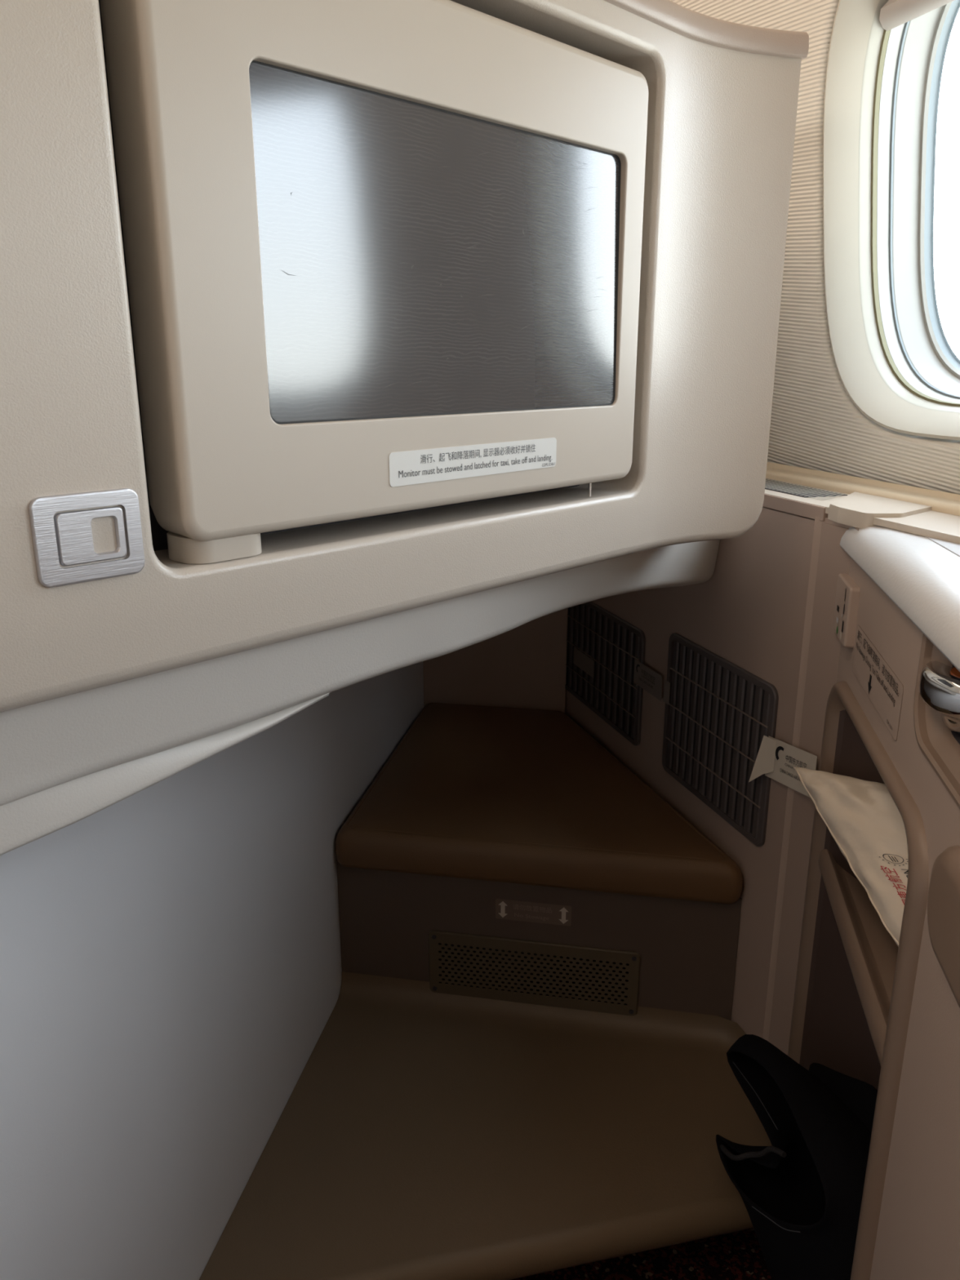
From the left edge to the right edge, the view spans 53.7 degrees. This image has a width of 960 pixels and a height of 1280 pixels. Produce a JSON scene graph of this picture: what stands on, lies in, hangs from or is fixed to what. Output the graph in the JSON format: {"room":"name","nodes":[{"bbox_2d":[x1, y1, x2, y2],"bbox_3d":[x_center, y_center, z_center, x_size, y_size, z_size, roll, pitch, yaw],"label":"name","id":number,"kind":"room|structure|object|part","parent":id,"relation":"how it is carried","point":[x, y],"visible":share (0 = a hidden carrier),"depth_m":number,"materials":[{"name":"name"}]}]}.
{"room":"aircraft cabin","nodes":[
{"label":"aircraft cabin","id":0,"kind":"room"},
{"bbox_2d":[0,661,423,1279],"bbox_3d":[-0.312,0.425,0.727,0.020,0.872,2.220,3,17,10],"label":"wall","id":1,"kind":"structure","parent":0,"point":[171,969],"depth_m":0.85,"materials":[{"name":"plastic"}]},
{"bbox_2d":[0,0,808,855],"bbox_3d":[-0.633,-0.246,0.890,1.301,0.577,1.978,16,23,42],"label":"shell","id":2,"kind":"object","parent":1,"relation":"attached to","point":[126,667],"visible":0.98,"depth_m":0.60,"materials":[{"name":"plastic"}]},
{"bbox_3d":[-0.201,-0.053,0.486,0.006,0.045,0.056,15,22,41],"label":"latch plate","id":3,"kind":"part","parent":2,"relation":"part of","materials":[{"name":"metal"}]},
{"bbox_2d":[99,0,648,564],"bbox_3d":[-0.032,-0.247,0.654,0.052,0.328,0.436,15,22,41],"label":"monitor","id":4,"kind":"object","parent":2,"relation":"attached to","point":[382,256],"visible":1,"depth_m":0.58,"materials":[{"name":"plastic"},{"name":"glass"}]},
{"bbox_3d":[-0.316,-0.353,0.306,0.106,0.040,1.669,16,23,42],"label":"rail","id":5,"kind":"part","parent":2,"relation":"part of","materials":[{"name":"plastic"}]},
{"bbox_2d":[199,971,772,1279],"bbox_3d":[0.053,0.644,1.081,0.594,0.192,0.491,3,17,10],"label":"footrest","id":6,"kind":"structure","parent":0,"point":[424,1134],"depth_m":1.09,"materials":[{"name":"brown leather"}]},
{"bbox_2d":[422,608,568,712],"bbox_3d":[0.026,0.126,1.740,0.261,0.872,0.020,3,17,10],"label":"wall","id":7,"kind":"structure","parent":0,"point":[524,666],"depth_m":1.71,"materials":[{"name":"plastic"}]},
{"bbox_2d":[511,1227,771,1279],"bbox_3d":[-0.980,0.821,0.909,3.250,0.050,6.000,-5,17,-17],"label":"floor","id":8,"kind":"structure","parent":0,"point":[735,1255],"depth_m":1.11,"materials":[{"name":"carpet"}]},
{"bbox_2d":[335,702,743,1020],"bbox_3d":[0.112,0.385,1.511,0.534,0.404,0.517,3,17,10],"label":"ottoman","id":9,"kind":"object","parent":8,"relation":"on","point":[499,848],"visible":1,"depth_m":1.27,"materials":[{"name":"leather"}]},
{"bbox_3d":[0.070,0.450,1.279,0.285,0.098,0.004,3,17,10],"label":"vent plate","id":10,"kind":"part","parent":9,"relation":"part of","materials":[{"name":"brown metal"}]},
{"bbox_2d":[335,702,743,904],"bbox_3d":[0.112,0.220,1.462,0.534,0.060,0.517,3,17,10],"label":"cushion","id":11,"kind":"object","parent":9,"relation":"on","point":[526,799],"depth_m":1.28,"materials":[{"name":"leather"}]},
{"bbox_2d":[715,1034,877,1279],"bbox_3d":[0.339,0.599,0.944,0.179,0.370,0.264,1,17,4],"label":"bag","id":12,"kind":"object","parent":8,"relation":"on","point":[802,1193],"visible":0.79,"depth_m":0.92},
{"bbox_2d":[762,491,959,1279],"bbox_3d":[0.475,0.400,0.749,0.385,0.908,0.932,3,17,10],"label":"console","id":13,"kind":"object","parent":8,"relation":"on","point":[872,1010],"visible":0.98,"depth_m":0.71,"materials":[{"name":"plastic"}]},
{"bbox_3d":[0.361,-0.030,0.936,0.009,0.060,0.068,3,17,10],"label":"outlet panel","id":14,"kind":"part","parent":13,"relation":"part of","materials":[{"name":"plastic"}]},
{"bbox_2d":[793,766,908,946],"bbox_3d":[0.391,0.201,0.847,0.113,0.129,0.347,-3,17,-10],"label":"bag","id":15,"kind":"object","parent":13,"relation":"on","point":[863,818],"visible":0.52,"depth_m":0.85,"materials":[{"name":"white paper"}]},
{"bbox_2d":[817,848,897,1066],"bbox_3d":[0.423,0.287,0.825,0.192,0.026,0.354,3,17,10],"label":"shelf","id":16,"kind":"object","parent":13,"relation":"attached to","point":[871,951],"depth_m":0.85,"materials":[{"name":"plastic"}]},
{"bbox_3d":[0.346,0.438,0.907,0.040,0.745,0.374,3,17,10],"label":"opening trim","id":17,"kind":"part","parent":13,"relation":"part of","materials":[{"name":"plastic"}]},
{"bbox_3d":[0.413,-0.001,0.591,0.234,0.030,0.835,3,17,10],"label":"armrest","id":18,"kind":"part","parent":13,"relation":"part of","materials":[{"name":"plastic"}]},
{"bbox_3d":[0.344,0.042,0.654,0.077,0.042,0.077,3,17,10],"label":"metal knob","id":19,"kind":"part","parent":13,"relation":"part of","materials":[{"name":"silver metal"}]},
{"bbox_2d":[564,506,850,1055],"bbox_3d":[0.552,0.470,0.547,0.020,0.888,4.600,-5,17,-17],"label":"wall","id":20,"kind":"structure","parent":0,"point":[750,613],"depth_m":1.13,"materials":[{"name":"plastic"}]},
{"bbox_2d":[564,601,645,746],"bbox_3d":[0.193,0.035,1.552,0.005,0.183,0.312,-5,17,-17],"label":"air vent","id":21,"kind":"object","parent":20,"relation":"in","point":[612,642],"visible":0.8,"depth_m":1.51,"materials":[{"name":"plastic"}]},
{"bbox_2d":[573,647,594,678],"bbox_3d":[0.175,0.038,1.599,0.001,0.030,0.085,-5,17,-17],"label":"seal","id":22,"kind":"object","parent":21,"relation":"attached to","point":[581,660],"visible":1,"depth_m":1.60,"materials":[{"name":"brown plastic"}]},
{"bbox_2d":[633,659,662,701],"bbox_3d":[0.244,0.058,1.379,0.001,0.037,0.086,-5,17,-17],"label":"seal","id":23,"kind":"object","parent":20,"relation":"attached to","point":[645,677],"visible":1,"depth_m":1.38,"materials":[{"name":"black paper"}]},
{"bbox_2d":[662,632,778,846],"bbox_3d":[0.301,0.120,1.222,0.005,0.206,0.251,-5,17,-17],"label":"air vent","id":24,"kind":"object","parent":20,"relation":"in","point":[718,713],"visible":0.99,"depth_m":1.21,"materials":[{"name":"grey plastic"}]},
{"bbox_2d":[663,679,670,704],"bbox_3d":[0.262,0.073,1.326,0.001,0.033,0.016,-5,17,-17],"label":"seal","id":25,"kind":"object","parent":24,"relation":"attached to","point":[667,685],"visible":1,"depth_m":1.33,"materials":[{"name":"brown plastic"}]},
{"bbox_2d":[748,735,817,797],"bbox_3d":[0.345,0.146,1.071,0.012,0.073,0.100,-8,18,-24],"label":"seal","id":26,"kind":"object","parent":24,"relation":"attached to","point":[776,759],"visible":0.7,"depth_m":1.08,"materials":[{"name":"white paper"}]},
{"bbox_2d":[762,493,827,521],"bbox_3d":[0.110,-0.358,1.751,0.022,0.014,1.685,-5,17,-17],"label":"trim","id":27,"kind":"structure","parent":20,"relation":"attached to","point":[797,508],"depth_m":1.02,"materials":[{"name":"plastic"}]},
{"bbox_2d":[764,477,959,543],"bbox_3d":[0.619,0.025,0.438,0.160,0.006,4.600,-5,17,-17],"label":"window ledge","id":28,"kind":"object","parent":20,"relation":"attached to","point":[934,524],"depth_m":0.89,"materials":[{"name":"plastic"}]},
{"bbox_2d":[764,478,847,499],"bbox_3d":[0.203,-0.321,1.595,0.056,0.001,1.247,-5,17,-17],"label":"grille","id":29,"kind":"object","parent":28,"relation":"attached to","point":[772,485],"visible":0.11,"depth_m":1.09,"materials":[{"name":"grey metal"}]},
{"bbox_2d":[765,462,959,515],"bbox_3d":[0.638,0.013,0.441,0.028,0.015,4.600,-5,17,-17],"label":"trim","id":30,"kind":"structure","parent":20,"relation":"attached to","point":[940,501],"depth_m":1.06,"materials":[{"name":"plastic"}]},
{"bbox_2d":[670,0,959,494],"bbox_3d":[0.596,-0.543,0.263,0.178,1.230,4.600,-5,17,-17],"label":"wall","id":31,"kind":"structure","parent":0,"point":[815,424],"depth_m":1.10,"materials":[{"name":"beige plastic"}]},
{"bbox_2d":[822,0,959,440],"bbox_3d":[0.496,-0.446,0.908,0.174,0.499,0.388,-5,17,-16],"label":"window","id":32,"kind":"structure","parent":31,"relation":"attached to","point":[895,360],"depth_m":1.06,"materials":[{"name":"plastic"}]},
{"bbox_3d":[0.527,-0.456,0.915,0.089,0.437,0.329,-5,17,-17],"label":"frame","id":33,"kind":"part","parent":32,"relation":"part of","materials":[{"name":"white plastic"}]},
{"bbox_2d":[879,0,954,31],"bbox_3d":[0.465,-0.631,0.843,0.026,0.073,0.295,-5,17,-17],"label":"shade","id":34,"kind":"object","parent":31,"relation":"attached to","point":[894,15],"depth_m":0.97,"materials":[{"name":"white plastic"}]}
]}

